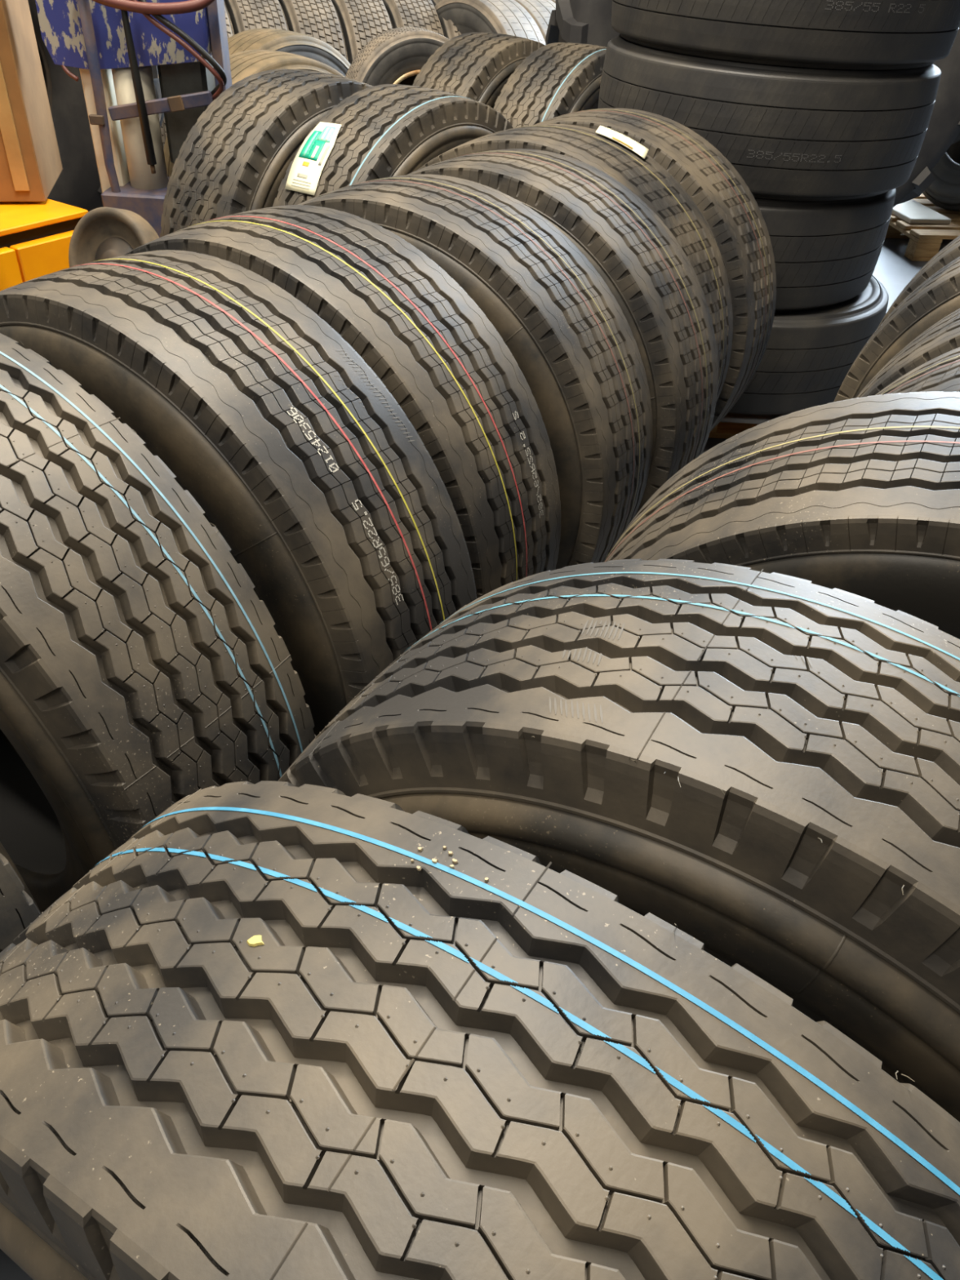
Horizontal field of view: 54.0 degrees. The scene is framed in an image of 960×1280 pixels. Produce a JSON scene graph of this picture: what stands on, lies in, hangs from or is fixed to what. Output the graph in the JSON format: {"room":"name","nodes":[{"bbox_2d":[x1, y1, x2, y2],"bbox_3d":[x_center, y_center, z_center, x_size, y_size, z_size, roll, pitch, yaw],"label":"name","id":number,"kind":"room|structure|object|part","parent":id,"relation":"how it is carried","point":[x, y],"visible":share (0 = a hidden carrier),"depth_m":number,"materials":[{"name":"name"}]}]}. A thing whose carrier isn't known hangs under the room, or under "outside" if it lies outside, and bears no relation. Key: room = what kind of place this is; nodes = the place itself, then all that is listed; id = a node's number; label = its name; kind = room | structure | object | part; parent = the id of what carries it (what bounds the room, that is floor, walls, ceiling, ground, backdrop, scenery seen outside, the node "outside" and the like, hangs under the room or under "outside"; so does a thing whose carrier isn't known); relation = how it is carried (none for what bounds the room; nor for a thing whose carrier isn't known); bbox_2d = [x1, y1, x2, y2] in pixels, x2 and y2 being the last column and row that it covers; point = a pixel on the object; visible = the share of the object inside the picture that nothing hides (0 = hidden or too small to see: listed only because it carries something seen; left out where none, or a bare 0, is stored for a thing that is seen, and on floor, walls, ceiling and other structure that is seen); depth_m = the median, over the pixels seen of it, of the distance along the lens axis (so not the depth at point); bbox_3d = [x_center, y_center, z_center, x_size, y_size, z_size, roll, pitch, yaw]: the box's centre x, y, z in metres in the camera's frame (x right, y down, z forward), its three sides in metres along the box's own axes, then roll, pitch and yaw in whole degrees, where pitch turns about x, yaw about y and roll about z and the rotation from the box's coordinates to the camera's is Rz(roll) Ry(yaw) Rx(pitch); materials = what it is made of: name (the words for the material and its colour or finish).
{"room":"tire shop","nodes":[
{"label":"tire shop","id":0,"kind":"room"},
{"bbox_2d":[27,0,164,212],"bbox_3d":[-2.267,-2.492,4.038,1.720,1.720,0.501,0,39,-4],"label":"wall","id":1,"kind":"structure","parent":0,"point":[78,184],"depth_m":4.06,"materials":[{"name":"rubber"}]},
{"bbox_2d":[68,206,159,267],"bbox_3d":[-1.071,-1.109,2.786,0.311,0.314,0.161,17,40,16],"label":"wheel","id":2,"kind":"object","parent":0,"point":[102,233],"visible":0.35,"depth_m":2.75,"materials":[{"name":"rubber"}]},
{"bbox_2d":[0,238,952,1279],"bbox_3d":[1.116,-1.801,4.901,12.000,0.100,14.000,4,38,0],"label":"floor","id":3,"kind":"structure","parent":0,"point":[894,270],"depth_m":5.09,"materials":[{"name":"grey concrete"}]},
{"bbox_2d":[0,841,41,952],"bbox_3d":[-0.975,0.286,1.169,1.074,1.074,0.344,23,42,22],"label":"tire","id":4,"kind":"object","parent":3,"relation":"on","point":[19,908],"visible":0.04,"depth_m":0.96,"materials":[{"name":"rubber"}]},
{"bbox_2d":[0,198,88,291],"bbox_3d":[-1.913,-1.160,3.332,0.450,0.550,1.100,24,43,24],"label":"base cabinet","id":5,"kind":"object","parent":3,"relation":"on","point":[35,237],"visible":0.16,"depth_m":3.34,"materials":[{"name":"yellow"}]},
{"bbox_3d":[-1.707,-1.226,3.202,0.050,0.145,0.295,24,43,24],"label":"drawer","id":6,"kind":"part","parent":5,"relation":"part of","materials":[{"name":"orange paint"}]},
{"bbox_2d":[0,0,62,201],"bbox_3d":[-1.930,-2.102,3.301,0.620,0.940,0.512,-5,39,-11],"label":"cardboard box","id":7,"kind":"object","parent":5,"relation":"on","point":[31,165],"visible":1,"depth_m":3.37,"materials":[{"name":"orange cardboard"}]},
{"bbox_3d":[-1.529,-1.388,3.420,0.050,0.145,0.335,24,43,24],"label":"drawer","id":8,"kind":"part","parent":5,"relation":"part of","materials":[{"name":"orange paint"}]},
{"bbox_2d":[0,198,88,236],"bbox_3d":[-1.912,-1.373,3.174,0.420,0.020,1.100,24,43,24],"label":"tabletop","id":9,"kind":"object","parent":5,"relation":"on","point":[17,219],"depth_m":3.38,"materials":[{"name":"yellow paint"}]},
{"bbox_2d":[35,0,231,237],"bbox_3d":[-1.179,-1.806,3.431,0.643,1.490,0.336,4,38,0],"label":"press","id":10,"kind":"object","parent":3,"relation":"on","point":[114,46],"visible":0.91,"depth_m":3.24,"materials":[{"name":"blue paint"}]},
{"bbox_3d":[-1.196,-2.182,3.158,0.562,0.465,0.160,4,38,0],"label":"panel","id":11,"kind":"part","parent":10,"relation":"part of","materials":[{"name":"blue paint"}]},
{"bbox_3d":[-1.150,-1.994,3.099,0.042,0.781,0.031,4,38,0],"label":"lever rod","id":12,"kind":"part","parent":10,"relation":"part of","materials":[{"name":"black metal"}]},
{"bbox_3d":[-0.913,-1.797,3.448,0.035,1.460,0.100,4,38,0],"label":"post","id":13,"kind":"part","parent":10,"relation":"part of","materials":[{"name":"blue metal"}]},
{"bbox_2d":[0,333,315,912],"bbox_3d":[-0.750,0.071,1.457,1.075,1.078,0.371,23,43,22],"label":"tire","id":14,"kind":"object","parent":3,"relation":"on","point":[143,668],"visible":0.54,"depth_m":1.10,"materials":[{"name":"rubber"}]},
{"bbox_2d":[157,76,166,149],"bbox_3d":[-1.905,-3.149,5.414,0.288,1.072,1.072,-14,42,-20],"label":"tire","id":15,"kind":"object","parent":3,"relation":"on","point":[163,131],"visible":0.02,"depth_m":5.11,"materials":[{"name":"rubber"}]},
{"bbox_2d":[223,0,235,38],"bbox_3d":[-1.625,-3.216,5.520,0.288,1.072,1.072,-13,42,-20],"label":"tire","id":16,"kind":"object","parent":3,"relation":"on","point":[230,32],"visible":0.02,"depth_m":5.07,"materials":[{"name":"rubber"}]},
{"bbox_2d":[0,249,477,736],"bbox_3d":[-0.519,-0.121,1.717,1.073,1.074,0.342,24,43,24],"label":"tire","id":17,"kind":"object","parent":3,"relation":"on","point":[340,518],"visible":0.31,"depth_m":1.32,"materials":[{"name":"rubber"}]},
{"bbox_2d":[163,49,345,177],"bbox_3d":[-0.841,-1.909,3.995,0.294,1.002,1.002,31,46,30],"label":"tire","id":18,"kind":"object","parent":3,"relation":"on","point":[244,64],"visible":0.09,"depth_m":3.63,"materials":[{"name":"rubber"}]},
{"bbox_2d":[223,0,288,34],"bbox_3d":[-1.345,-3.282,5.626,0.288,1.072,1.072,-14,42,-20],"label":"tire","id":19,"kind":"object","parent":3,"relation":"on","point":[245,15],"visible":0.09,"depth_m":5.14,"materials":[{"name":"rubber"}]},
{"bbox_2d":[160,69,373,237],"bbox_3d":[-0.565,-1.323,3.225,0.344,1.074,1.074,27,44,26],"label":"tire","id":20,"kind":"object","parent":3,"relation":"on","point":[236,157],"visible":0.21,"depth_m":2.76,"materials":[{"name":"rubber"}]},
{"bbox_2d":[211,28,350,76],"bbox_3d":[-0.952,-2.374,4.576,0.292,0.997,0.997,31,46,30],"label":"tire","id":21,"kind":"object","parent":3,"relation":"on","point":[272,39],"visible":0.14,"depth_m":4.23,"materials":[{"name":"rubber"}]},
{"bbox_2d":[278,0,348,61],"bbox_3d":[-1.066,-3.349,5.731,0.288,1.072,1.072,-13,42,-20],"label":"tire","id":22,"kind":"object","parent":3,"relation":"on","point":[319,20],"visible":0.11,"depth_m":5.25,"materials":[{"name":"rubber"}]},
{"bbox_2d":[124,204,560,598],"bbox_3d":[-0.363,-0.307,1.964,1.074,1.077,0.358,24,43,23],"label":"tire","id":23,"kind":"object","parent":3,"relation":"on","point":[454,377],"visible":0.3,"depth_m":1.58,"materials":[{"name":"rubber"}]},
{"bbox_2d":[331,0,392,64],"bbox_3d":[-0.786,-3.415,5.837,0.288,1.072,1.072,-13,42,-20],"label":"tire","id":24,"kind":"object","parent":3,"relation":"on","point":[361,21],"visible":0.17,"depth_m":5.34,"materials":[{"name":"rubber"}]},
{"bbox_2d":[272,84,513,206],"bbox_3d":[-0.222,-1.194,3.089,0.386,1.082,1.074,28,45,26],"label":"tire","id":25,"kind":"object","parent":3,"relation":"on","point":[379,131],"visible":0.2,"depth_m":2.64,"materials":[{"name":"rubber"}]},
{"bbox_3d":[-0.479,-1.398,2.654,0.035,0.060,0.077,22,42,22],"label":"green panel","id":26,"kind":"part","parent":25,"relation":"part of","materials":[{"name":"teal paper"}]},
{"bbox_3d":[-0.459,-1.370,2.635,0.050,0.042,0.049,28,45,26],"label":"green panel","id":27,"kind":"part","parent":25,"relation":"part of","materials":[{"name":"teal paper"}]},
{"bbox_3d":[-0.427,-1.418,2.640,0.055,0.033,0.046,28,45,26],"label":"green panel","id":28,"kind":"part","parent":25,"relation":"part of","materials":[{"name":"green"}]},
{"bbox_2d":[382,0,444,35],"bbox_3d":[-0.506,-3.481,5.943,0.288,1.072,1.072,-13,42,-20],"label":"tire","id":29,"kind":"object","parent":3,"relation":"on","point":[422,14],"visible":0.11,"depth_m":5.46,"materials":[{"name":"rubber"}]},
{"bbox_2d":[431,0,461,39],"bbox_3d":[-0.226,-3.548,6.049,0.288,1.072,1.072,-13,42,-20],"label":"tire","id":30,"kind":"object","parent":3,"relation":"on","point":[450,30],"visible":0.03,"depth_m":5.54,"materials":[{"name":"rubber"}]},
{"bbox_2d":[297,173,653,569],"bbox_3d":[-0.149,-0.484,2.203,1.074,1.077,0.360,21,41,21],"label":"tire","id":31,"kind":"object","parent":3,"relation":"on","point":[576,351],"visible":0.34,"depth_m":1.83,"materials":[{"name":"rubber"}]},
{"bbox_2d":[412,32,545,108],"bbox_3d":[0.043,-2.104,4.255,0.344,1.074,1.074,27,44,26],"label":"tire","id":32,"kind":"object","parent":3,"relation":"on","point":[475,66],"visible":0.16,"depth_m":3.80,"materials":[{"name":"rubber"}]},
{"bbox_2d":[0,780,959,1279],"bbox_3d":[-0.001,0.617,0.826,1.074,1.084,0.413,23,42,23],"label":"tire","id":33,"kind":"object","parent":3,"relation":"on","point":[437,1071],"visible":1,"depth_m":0.49,"materials":[{"name":"rubber"}]},
{"bbox_2d":[246,934,264,946],"bbox_3d":[-0.132,0.177,0.552,0.009,0.005,0.010,-13,41,-20],"label":"crumb","id":34,"kind":"object","parent":33,"relation":"on","point":[255,940],"visible":1,"depth_m":0.55,"materials":[{"name":"yellow"}]},
{"bbox_2d":[416,866,422,871],"bbox_3d":[-0.037,0.140,0.577,0.003,0.002,0.003,13,39,12],"label":"crumb","id":35,"kind":"object","parent":33,"relation":"on","point":[419,868],"visible":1,"depth_m":0.58,"materials":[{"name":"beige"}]},
{"bbox_2d":[431,858,438,863],"bbox_3d":[-0.028,0.136,0.580,0.004,0.002,0.003,17,40,17],"label":"crumb","id":36,"kind":"object","parent":33,"relation":"on","point":[433,860],"visible":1,"depth_m":0.58,"materials":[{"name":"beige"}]},
{"bbox_2d":[452,858,457,863],"bbox_3d":[-0.015,0.136,0.579,0.004,0.002,0.002,23,42,23],"label":"crumb","id":37,"kind":"object","parent":33,"relation":"on","point":[455,861],"visible":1,"depth_m":0.58,"materials":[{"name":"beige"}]},
{"bbox_2d":[434,0,545,44],"bbox_3d":[-0.010,-3.328,5.790,0.314,1.072,1.072,-27,48,-33],"label":"tire","id":38,"kind":"object","parent":3,"relation":"on","point":[508,17],"visible":0.12,"depth_m":5.37,"materials":[{"name":"rubber"}]},
{"bbox_2d":[514,0,555,41],"bbox_3d":[0.208,-3.439,5.947,0.314,1.072,1.072,-27,48,-33],"label":"tire","id":39,"kind":"object","parent":3,"relation":"on","point":[540,11],"visible":0.04,"depth_m":5.47,"materials":[{"name":"rubber"}]},
{"bbox_2d":[493,42,606,128],"bbox_3d":[0.391,-1.976,4.122,0.344,1.074,1.074,27,44,26],"label":"tire","id":40,"kind":"object","parent":3,"relation":"on","point":[556,79],"visible":0.19,"depth_m":3.66,"materials":[{"name":"rubber"}]},
{"bbox_2d":[407,148,718,515],"bbox_3d":[0.058,-0.667,2.449,1.074,1.077,0.359,22,41,22],"label":"tire","id":41,"kind":"object","parent":3,"relation":"on","point":[660,295],"visible":0.26,"depth_m":2.07,"materials":[{"name":"rubber"}]},
{"bbox_2d":[417,124,733,400],"bbox_3d":[0.164,-0.872,2.710,1.072,1.079,0.337,22,42,22],"label":"tire","id":42,"kind":"object","parent":3,"relation":"on","point":[610,151],"visible":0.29,"depth_m":2.36,"materials":[{"name":"rubber"}]},
{"bbox_2d":[278,559,959,1122],"bbox_3d":[0.241,0.441,1.070,1.074,1.074,0.365,23,42,23],"label":"tire","id":43,"kind":"object","parent":3,"relation":"on","point":[764,766],"visible":0.48,"depth_m":0.71,"materials":[{"name":"rubber"}]},
{"bbox_2d":[534,107,776,431],"bbox_3d":[0.355,-1.045,2.948,1.073,1.073,0.337,22,42,21],"label":"tire","id":44,"kind":"object","parent":3,"relation":"on","point":[736,223],"visible":0.26,"depth_m":2.58,"materials":[{"name":"rubber"}]},
{"bbox_2d":[708,422,759,439],"bbox_3d":[0.803,-1.137,3.846,1.001,0.144,1.080,3,38,-1],"label":"wooden pallet","id":45,"kind":"object","parent":3,"relation":"on","point":[726,430],"visible":0.02,"depth_m":3.48,"materials":[{"name":"brown wood"}]},
{"bbox_2d":[728,275,888,414],"bbox_3d":[0.955,-1.231,3.574,1.072,0.346,1.072,19,41,18],"label":"tire","id":46,"kind":"object","parent":45,"relation":"on","point":[808,355],"visible":0.23,"depth_m":3.18,"materials":[{"name":"rubber"}]},
{"bbox_2d":[754,188,896,312],"bbox_3d":[0.893,-1.519,3.373,1.072,0.346,1.072,25,43,25],"label":"tire","id":47,"kind":"object","parent":46,"relation":"on","point":[826,253],"visible":0.3,"depth_m":2.99,"materials":[{"name":"rubber"}]},
{"bbox_2d":[597,34,941,200],"bbox_3d":[0.934,-1.783,3.150,1.072,0.346,1.072,-13,42,-20],"label":"tire","id":48,"kind":"object","parent":47,"relation":"on","point":[789,132],"visible":0.63,"depth_m":2.76,"materials":[{"name":"rubber"}]},
{"bbox_2d":[611,0,959,70],"bbox_3d":[0.957,-2.054,2.934,1.072,0.346,1.072,25,43,24],"label":"tire","id":49,"kind":"object","parent":48,"relation":"on","point":[833,34],"visible":1,"depth_m":2.62,"materials":[{"name":"rubber"}]},
{"bbox_2d":[545,0,959,207],"bbox_3d":[1.406,-2.906,4.496,2.160,2.160,0.610,-1,39,-5],"label":"tire","id":50,"kind":"object","parent":3,"relation":"on","point":[574,21],"visible":0.06,"depth_m":4.44,"materials":[{"name":"rubber"}]},
{"bbox_2d":[604,391,959,639],"bbox_3d":[0.646,0.167,1.447,1.073,1.086,0.460,18,41,17],"label":"tire","id":51,"kind":"object","parent":3,"relation":"on","point":[860,496],"visible":0.3,"depth_m":1.12,"materials":[{"name":"rubber"}]},
{"bbox_2d":[834,256,959,401],"bbox_3d":[1.401,-0.440,2.270,1.072,1.072,0.337,23,42,23],"label":"tire","id":52,"kind":"object","parent":3,"relation":"on","point":[937,297],"visible":0.26,"depth_m":2.18,"materials":[{"name":"rubber"}]},
{"bbox_2d":[856,308,959,397],"bbox_3d":[1.227,-0.195,1.948,1.072,1.072,0.337,23,42,23],"label":"tire","id":53,"kind":"object","parent":3,"relation":"on","point":[942,337],"visible":0.09,"depth_m":1.84,"materials":[{"name":"rubber"}]},
{"bbox_2d":[875,346,959,395],"bbox_3d":[1.032,-0.004,1.694,1.073,1.073,0.337,23,42,23],"label":"tire","id":54,"kind":"object","parent":3,"relation":"on","point":[941,373],"visible":0.07,"depth_m":1.57,"materials":[{"name":"rubber"}]},
{"bbox_2d":[876,235,959,328],"bbox_3d":[1.588,-0.640,2.537,1.072,1.072,0.337,23,42,23],"label":"tire","id":55,"kind":"object","parent":3,"relation":"on","point":[951,251],"visible":0.16,"depth_m":2.45,"materials":[{"name":"rubber"}]},
{"bbox_2d":[884,193,959,261],"bbox_3d":[3.017,-2.554,5.805,1.201,0.144,1.000,-2,39,-7],"label":"wooden pallet","id":56,"kind":"object","parent":3,"relation":"on","point":[925,241],"visible":0.41,"depth_m":5.42,"materials":[{"name":"brown wood"}]},
{"bbox_2d":[891,199,951,224],"bbox_3d":[2.589,-2.593,5.681,0.260,0.028,0.500,-4,39,-9],"label":"cardboard sheet","id":57,"kind":"object","parent":56,"relation":"on","point":[911,211],"visible":0.59,"depth_m":5.56,"materials":[{"name":"beige"}]},
{"bbox_2d":[922,140,959,211],"bbox_3d":[3.001,-3.095,5.505,0.346,1.072,1.072,-9,40,-16],"label":"tire","id":58,"kind":"object","parent":56,"relation":"on","point":[944,192],"visible":0.3,"depth_m":5.73,"materials":[{"name":"rubber"}]},
{"bbox_3d":[-0.339,-2.082,4.777,0.273,0.346,0.273,4,38,0],"label":"wooden crate","id":59,"kind":"object","parent":3,"relation":"on","visible":0},
{"bbox_2d":[345,26,449,86],"bbox_3d":[-0.314,-2.488,4.454,0.686,0.686,0.184,-13,41,-20],"label":"tire","id":60,"kind":"object","parent":59,"relation":"on","point":[397,55],"visible":0.18,"depth_m":4.21,"materials":[{"name":"rubber"}]}
]}

